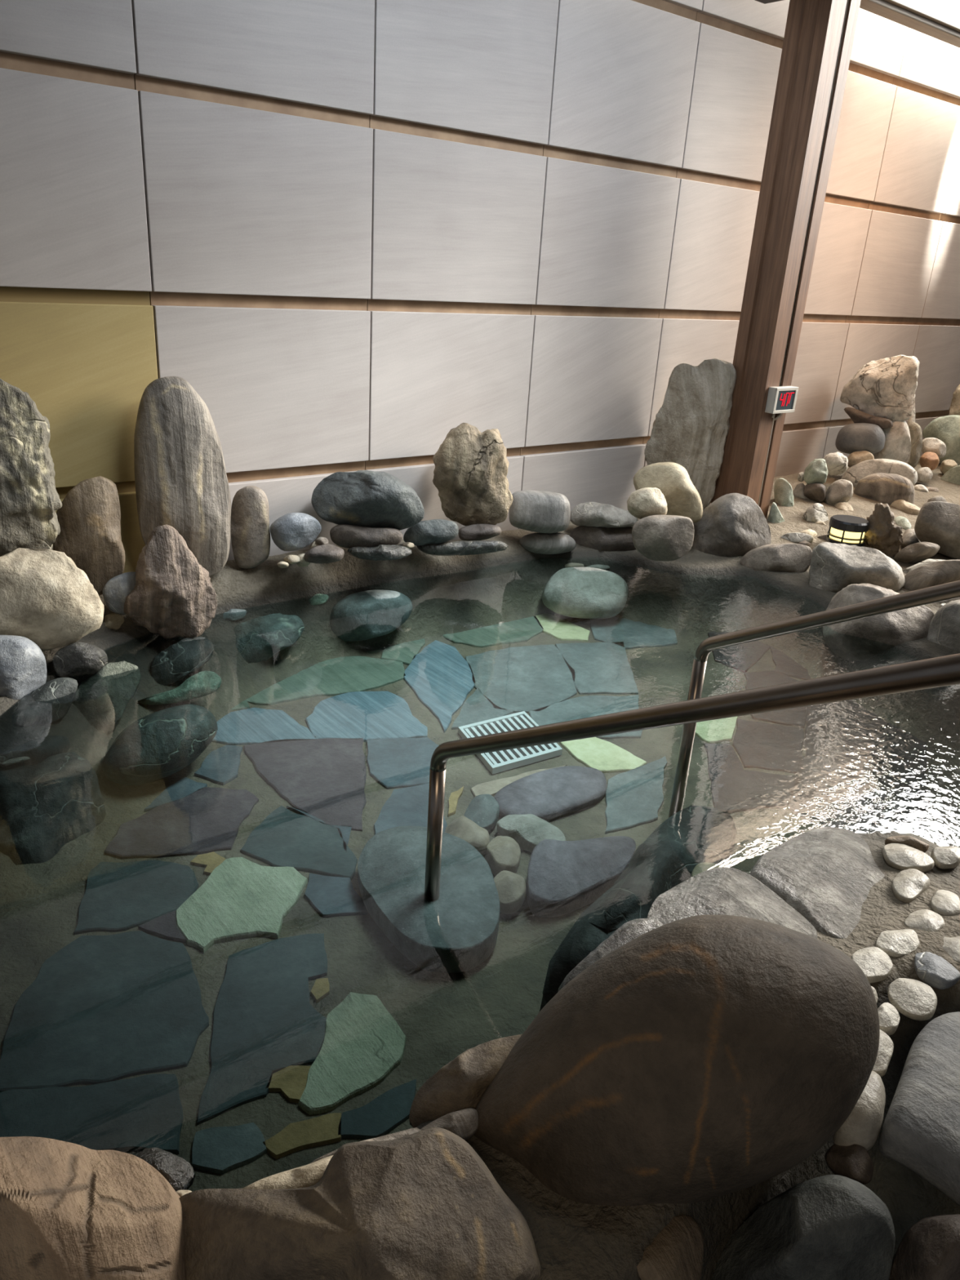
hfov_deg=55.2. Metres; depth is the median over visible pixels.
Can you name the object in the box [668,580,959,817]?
handrail
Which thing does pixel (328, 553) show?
stone
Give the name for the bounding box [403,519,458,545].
stone
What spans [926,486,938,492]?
stone
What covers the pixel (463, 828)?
pebble
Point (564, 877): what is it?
stone slab
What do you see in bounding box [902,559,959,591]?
boulder
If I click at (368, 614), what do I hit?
boulder
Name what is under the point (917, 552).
rock
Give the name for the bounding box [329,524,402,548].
stone
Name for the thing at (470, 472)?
stone
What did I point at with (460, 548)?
stone
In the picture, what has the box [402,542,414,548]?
pebble
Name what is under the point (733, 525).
boulder
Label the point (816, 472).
stone
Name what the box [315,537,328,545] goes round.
pebble
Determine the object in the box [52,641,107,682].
stone
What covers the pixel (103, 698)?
boulder
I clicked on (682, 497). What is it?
boulder
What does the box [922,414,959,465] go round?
boulder
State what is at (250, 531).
stone
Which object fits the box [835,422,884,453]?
stone
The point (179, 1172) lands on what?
stone
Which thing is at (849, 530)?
lantern
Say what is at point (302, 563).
pebble
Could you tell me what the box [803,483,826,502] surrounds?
rock
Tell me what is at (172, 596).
boulder
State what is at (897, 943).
pebble
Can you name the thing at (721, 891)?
stone slab
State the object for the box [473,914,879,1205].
boulder
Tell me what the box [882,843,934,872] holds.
pebble
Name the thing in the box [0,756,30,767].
stone
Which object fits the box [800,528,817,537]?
rock
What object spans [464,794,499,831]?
stone
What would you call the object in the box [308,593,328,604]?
stone
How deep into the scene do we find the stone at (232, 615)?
4.05 m
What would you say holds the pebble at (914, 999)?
on the floor
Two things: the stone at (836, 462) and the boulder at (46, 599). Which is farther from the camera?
the stone at (836, 462)
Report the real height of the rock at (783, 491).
0.328 m
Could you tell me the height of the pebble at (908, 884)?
0.048 m
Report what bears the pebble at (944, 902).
on the floor
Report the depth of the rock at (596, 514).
5.10 m
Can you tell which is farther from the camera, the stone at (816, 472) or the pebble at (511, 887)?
the stone at (816, 472)
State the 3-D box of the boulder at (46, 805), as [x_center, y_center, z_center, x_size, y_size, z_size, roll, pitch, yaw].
[-1.440,0.652,3.018,0.404,0.545,0.458,-5,24,-20]
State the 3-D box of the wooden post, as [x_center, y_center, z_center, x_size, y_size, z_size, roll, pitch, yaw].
[1.794,-3.848,4.425,0.248,7.050,0.248,-14,28,-36]
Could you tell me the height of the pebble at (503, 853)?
0.114 m
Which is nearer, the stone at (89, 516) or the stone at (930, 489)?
the stone at (89, 516)
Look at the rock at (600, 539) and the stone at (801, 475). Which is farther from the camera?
the stone at (801, 475)
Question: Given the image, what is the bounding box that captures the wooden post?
[711,0,861,519]
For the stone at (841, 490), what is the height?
0.212 m
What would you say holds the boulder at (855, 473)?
on the floor
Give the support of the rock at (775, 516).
on the floor
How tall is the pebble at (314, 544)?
0.083 m
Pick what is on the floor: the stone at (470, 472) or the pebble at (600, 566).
the pebble at (600, 566)
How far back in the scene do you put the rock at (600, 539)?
5.18 m
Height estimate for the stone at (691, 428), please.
0.961 m
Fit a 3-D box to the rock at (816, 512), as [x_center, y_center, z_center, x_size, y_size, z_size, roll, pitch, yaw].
[2.093,-0.754,5.752,0.199,0.221,0.176,-14,28,-36]
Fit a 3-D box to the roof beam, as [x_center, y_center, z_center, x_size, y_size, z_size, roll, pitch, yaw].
[3.285,-3.849,5.786,4.200,0.295,0.150,-14,28,-36]
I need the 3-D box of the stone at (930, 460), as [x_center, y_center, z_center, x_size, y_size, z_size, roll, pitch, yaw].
[3.370,-1.341,6.891,0.159,0.141,0.146,-14,28,-36]
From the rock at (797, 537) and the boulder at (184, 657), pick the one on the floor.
the boulder at (184, 657)
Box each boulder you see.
[0,547,103,650]
[0,635,46,699]
[0,751,106,865]
[0,1136,186,1279]
[11,677,77,727]
[71,661,141,734]
[102,704,217,785]
[124,524,217,640]
[150,636,213,685]
[179,1127,541,1279]
[234,613,304,662]
[311,470,424,530]
[329,589,412,641]
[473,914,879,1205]
[539,804,736,1011]
[542,567,628,618]
[633,462,702,523]
[636,1214,704,1279]
[691,493,771,557]
[711,1174,895,1279]
[739,542,812,573]
[808,542,905,592]
[822,583,933,661]
[840,355,919,421]
[840,458,917,486]
[853,472,915,505]
[878,1011,959,1206]
[888,1213,959,1279]
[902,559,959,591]
[914,501,959,559]
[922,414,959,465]
[927,600,959,651]
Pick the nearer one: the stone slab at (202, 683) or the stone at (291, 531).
the stone slab at (202, 683)
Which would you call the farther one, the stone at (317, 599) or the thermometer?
the thermometer
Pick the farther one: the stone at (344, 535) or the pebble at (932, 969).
the stone at (344, 535)
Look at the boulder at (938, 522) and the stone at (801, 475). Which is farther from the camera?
the stone at (801, 475)
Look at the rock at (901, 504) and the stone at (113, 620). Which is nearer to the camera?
the stone at (113, 620)
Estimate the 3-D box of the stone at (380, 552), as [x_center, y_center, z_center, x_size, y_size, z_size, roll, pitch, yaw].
[-0.467,-0.408,4.273,0.299,0.101,0.168,2,22,-4]
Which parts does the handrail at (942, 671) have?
post, rail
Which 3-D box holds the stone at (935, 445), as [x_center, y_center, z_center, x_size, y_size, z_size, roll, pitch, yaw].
[3.461,-1.457,7.011,0.186,0.174,0.176,16,25,27]
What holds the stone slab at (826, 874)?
on the floor
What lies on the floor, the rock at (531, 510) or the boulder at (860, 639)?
the boulder at (860, 639)
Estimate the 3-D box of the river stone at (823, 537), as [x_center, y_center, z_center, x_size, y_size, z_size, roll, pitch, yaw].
[2.117,-0.591,5.497,0.261,0.116,0.170,19,27,33]
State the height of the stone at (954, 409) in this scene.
0.342 m
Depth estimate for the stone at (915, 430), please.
6.75 m
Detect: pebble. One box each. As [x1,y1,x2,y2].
[176,1190,191,1196]
[276,561,288,568]
[283,555,300,564]
[296,553,311,567]
[309,540,319,549]
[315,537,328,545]
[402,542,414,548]
[444,815,489,857]
[484,835,520,875]
[493,870,526,914]
[564,562,583,568]
[586,564,609,569]
[691,862,722,876]
[850,946,893,983]
[871,986,877,1002]
[871,1029,893,1076]
[875,928,919,956]
[877,1002,899,1035]
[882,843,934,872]
[884,835,928,853]
[887,977,937,1021]
[891,868,929,902]
[904,909,945,931]
[914,951,959,989]
[930,845,959,869]
[930,889,959,915]
[942,936,959,962]
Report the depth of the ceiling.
4.74 m
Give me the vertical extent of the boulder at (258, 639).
0.276 m
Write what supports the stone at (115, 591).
on the floor
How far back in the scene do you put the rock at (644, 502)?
4.74 m
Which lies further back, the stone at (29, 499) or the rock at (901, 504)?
the rock at (901, 504)
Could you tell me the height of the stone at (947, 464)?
0.120 m
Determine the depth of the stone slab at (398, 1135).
1.61 m
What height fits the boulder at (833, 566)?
0.385 m
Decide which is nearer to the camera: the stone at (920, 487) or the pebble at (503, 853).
the pebble at (503, 853)
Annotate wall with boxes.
[0,0,959,573]
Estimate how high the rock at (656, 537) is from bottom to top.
0.270 m
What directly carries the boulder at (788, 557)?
on the floor
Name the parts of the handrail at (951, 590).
post, rail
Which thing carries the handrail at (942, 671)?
on the floor
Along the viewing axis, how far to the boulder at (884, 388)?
6.47 m
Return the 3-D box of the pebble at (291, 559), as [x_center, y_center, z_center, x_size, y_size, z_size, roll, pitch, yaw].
[-0.832,-0.356,4.062,0.076,0.054,0.075,-14,28,-36]
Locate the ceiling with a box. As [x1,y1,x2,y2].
[755,0,782,4]
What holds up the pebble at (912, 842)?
on the floor
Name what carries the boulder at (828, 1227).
on the floor
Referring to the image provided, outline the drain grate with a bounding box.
[457,711,562,774]
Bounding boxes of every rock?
[508,489,570,533]
[519,532,575,554]
[557,918,662,991]
[569,502,638,528]
[569,525,635,551]
[626,487,667,519]
[631,515,693,560]
[768,502,784,523]
[773,478,794,506]
[781,532,813,542]
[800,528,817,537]
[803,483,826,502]
[803,502,829,522]
[824,1143,873,1184]
[832,1071,885,1151]
[834,502,853,511]
[864,502,902,556]
[890,499,920,515]
[893,515,911,529]
[893,542,940,563]
[902,528,920,542]
[902,536,919,546]
[902,559,943,573]
[927,495,946,502]
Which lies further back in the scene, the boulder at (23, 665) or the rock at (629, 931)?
the boulder at (23, 665)
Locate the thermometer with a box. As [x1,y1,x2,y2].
[764,386,798,420]
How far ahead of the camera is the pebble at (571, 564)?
5.13 m
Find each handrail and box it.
[424,653,959,901]
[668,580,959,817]
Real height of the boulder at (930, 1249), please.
0.284 m
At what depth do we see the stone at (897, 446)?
6.58 m
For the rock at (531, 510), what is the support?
on the rock at (556, 543)
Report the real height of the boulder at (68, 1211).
0.444 m
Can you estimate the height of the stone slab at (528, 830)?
0.100 m
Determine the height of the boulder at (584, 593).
0.295 m
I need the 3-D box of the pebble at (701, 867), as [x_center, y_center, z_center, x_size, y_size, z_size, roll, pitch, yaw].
[0.625,0.649,2.510,0.121,0.048,0.099,-14,28,-36]
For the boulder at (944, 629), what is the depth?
4.06 m
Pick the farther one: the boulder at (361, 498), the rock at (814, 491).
the rock at (814, 491)
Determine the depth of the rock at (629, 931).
2.06 m
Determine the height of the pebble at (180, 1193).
0.047 m
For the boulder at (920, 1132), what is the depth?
1.67 m
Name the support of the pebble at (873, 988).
on the floor
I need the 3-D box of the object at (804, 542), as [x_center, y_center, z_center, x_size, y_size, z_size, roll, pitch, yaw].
[1.900,-0.541,5.382,0.081,0.101,0.181,12,23,19]
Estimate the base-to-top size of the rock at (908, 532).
0.123 m
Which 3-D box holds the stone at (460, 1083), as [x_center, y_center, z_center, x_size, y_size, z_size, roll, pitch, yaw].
[-0.016,0.846,1.757,0.260,0.188,0.150,-14,28,-36]
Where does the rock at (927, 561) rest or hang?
on the floor
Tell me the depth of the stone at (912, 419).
7.12 m
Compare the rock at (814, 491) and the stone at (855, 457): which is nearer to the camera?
the rock at (814, 491)
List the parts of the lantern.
lamp glass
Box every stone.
[0,377,62,556]
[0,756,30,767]
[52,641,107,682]
[53,475,124,595]
[102,572,135,614]
[104,613,124,629]
[133,376,231,577]
[136,1147,195,1191]
[222,608,246,621]
[230,485,270,568]
[242,1155,333,1189]
[270,512,321,551]
[304,543,344,563]
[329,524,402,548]
[346,544,412,560]
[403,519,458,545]
[408,1034,522,1128]
[416,540,508,555]
[420,1107,478,1140]
[432,422,512,525]
[457,524,501,541]
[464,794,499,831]
[644,358,737,510]
[792,483,809,499]
[797,471,804,481]
[804,458,827,484]
[817,534,826,540]
[823,451,848,475]
[823,479,853,505]
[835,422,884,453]
[844,407,893,428]
[847,450,874,466]
[872,420,911,463]
[906,406,915,426]
[907,422,922,468]
[914,484,928,492]
[916,466,933,483]
[919,452,939,470]
[920,437,946,458]
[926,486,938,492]
[940,459,957,474]
[948,384,959,415]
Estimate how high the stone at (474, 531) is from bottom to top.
0.111 m
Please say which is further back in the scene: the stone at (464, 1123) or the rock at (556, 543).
the rock at (556, 543)
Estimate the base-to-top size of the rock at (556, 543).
0.151 m
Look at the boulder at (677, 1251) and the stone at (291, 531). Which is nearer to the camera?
the boulder at (677, 1251)
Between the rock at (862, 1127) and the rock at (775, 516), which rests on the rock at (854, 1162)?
the rock at (862, 1127)
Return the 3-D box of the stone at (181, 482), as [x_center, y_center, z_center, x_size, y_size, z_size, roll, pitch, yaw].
[-1.221,-0.650,3.779,0.372,0.846,0.181,-2,23,-14]
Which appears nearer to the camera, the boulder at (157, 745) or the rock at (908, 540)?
the boulder at (157, 745)
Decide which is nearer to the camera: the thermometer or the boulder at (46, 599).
the boulder at (46, 599)
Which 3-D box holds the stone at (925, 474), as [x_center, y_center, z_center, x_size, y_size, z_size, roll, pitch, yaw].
[3.277,-1.220,6.783,0.140,0.123,0.120,-14,28,-36]
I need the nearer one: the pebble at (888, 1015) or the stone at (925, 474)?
the pebble at (888, 1015)
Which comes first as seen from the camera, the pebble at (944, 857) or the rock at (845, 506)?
the pebble at (944, 857)
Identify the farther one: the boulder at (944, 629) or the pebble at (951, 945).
the boulder at (944, 629)
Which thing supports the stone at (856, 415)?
on the stone at (870, 437)
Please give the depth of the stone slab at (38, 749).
2.97 m
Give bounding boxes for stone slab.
[0,735,70,769]
[137,671,221,704]
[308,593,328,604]
[311,1127,421,1163]
[357,826,499,973]
[493,765,606,822]
[497,813,565,853]
[526,835,635,917]
[647,866,817,938]
[750,826,884,938]
[940,465,959,484]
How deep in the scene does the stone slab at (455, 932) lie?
2.61 m
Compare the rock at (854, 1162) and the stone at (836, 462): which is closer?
the rock at (854, 1162)
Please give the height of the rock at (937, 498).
0.130 m
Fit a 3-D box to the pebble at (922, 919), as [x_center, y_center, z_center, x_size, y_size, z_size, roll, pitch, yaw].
[1.083,0.693,2.235,0.108,0.047,0.078,-14,28,-36]
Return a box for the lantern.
[826,514,869,546]
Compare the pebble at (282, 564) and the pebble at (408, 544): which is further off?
the pebble at (408, 544)
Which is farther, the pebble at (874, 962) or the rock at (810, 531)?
the rock at (810, 531)
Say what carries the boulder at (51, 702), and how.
on the floor
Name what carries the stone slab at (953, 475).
on the floor
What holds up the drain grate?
on the floor
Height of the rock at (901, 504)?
0.130 m
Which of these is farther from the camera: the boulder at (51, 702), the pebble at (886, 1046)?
the boulder at (51, 702)
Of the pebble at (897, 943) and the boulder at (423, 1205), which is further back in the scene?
the pebble at (897, 943)
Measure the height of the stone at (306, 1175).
0.090 m
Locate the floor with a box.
[0,456,959,1279]
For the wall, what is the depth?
4.26 m
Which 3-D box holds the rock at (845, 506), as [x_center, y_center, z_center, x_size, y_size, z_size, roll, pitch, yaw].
[2.368,-0.839,6.027,0.166,0.148,0.181,-14,28,-36]
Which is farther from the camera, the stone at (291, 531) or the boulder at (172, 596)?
the stone at (291, 531)
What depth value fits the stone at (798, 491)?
6.05 m
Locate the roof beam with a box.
[859,0,959,48]
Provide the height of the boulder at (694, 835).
0.290 m
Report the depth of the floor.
3.05 m
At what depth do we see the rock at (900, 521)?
5.83 m
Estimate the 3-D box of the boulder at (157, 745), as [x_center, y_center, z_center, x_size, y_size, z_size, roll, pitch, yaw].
[-1.140,0.372,3.276,0.409,0.286,0.297,-14,28,-36]
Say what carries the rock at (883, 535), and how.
on the floor
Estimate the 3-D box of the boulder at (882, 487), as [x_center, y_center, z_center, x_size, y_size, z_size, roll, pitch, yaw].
[2.776,-0.984,6.316,0.398,0.338,0.242,15,25,26]

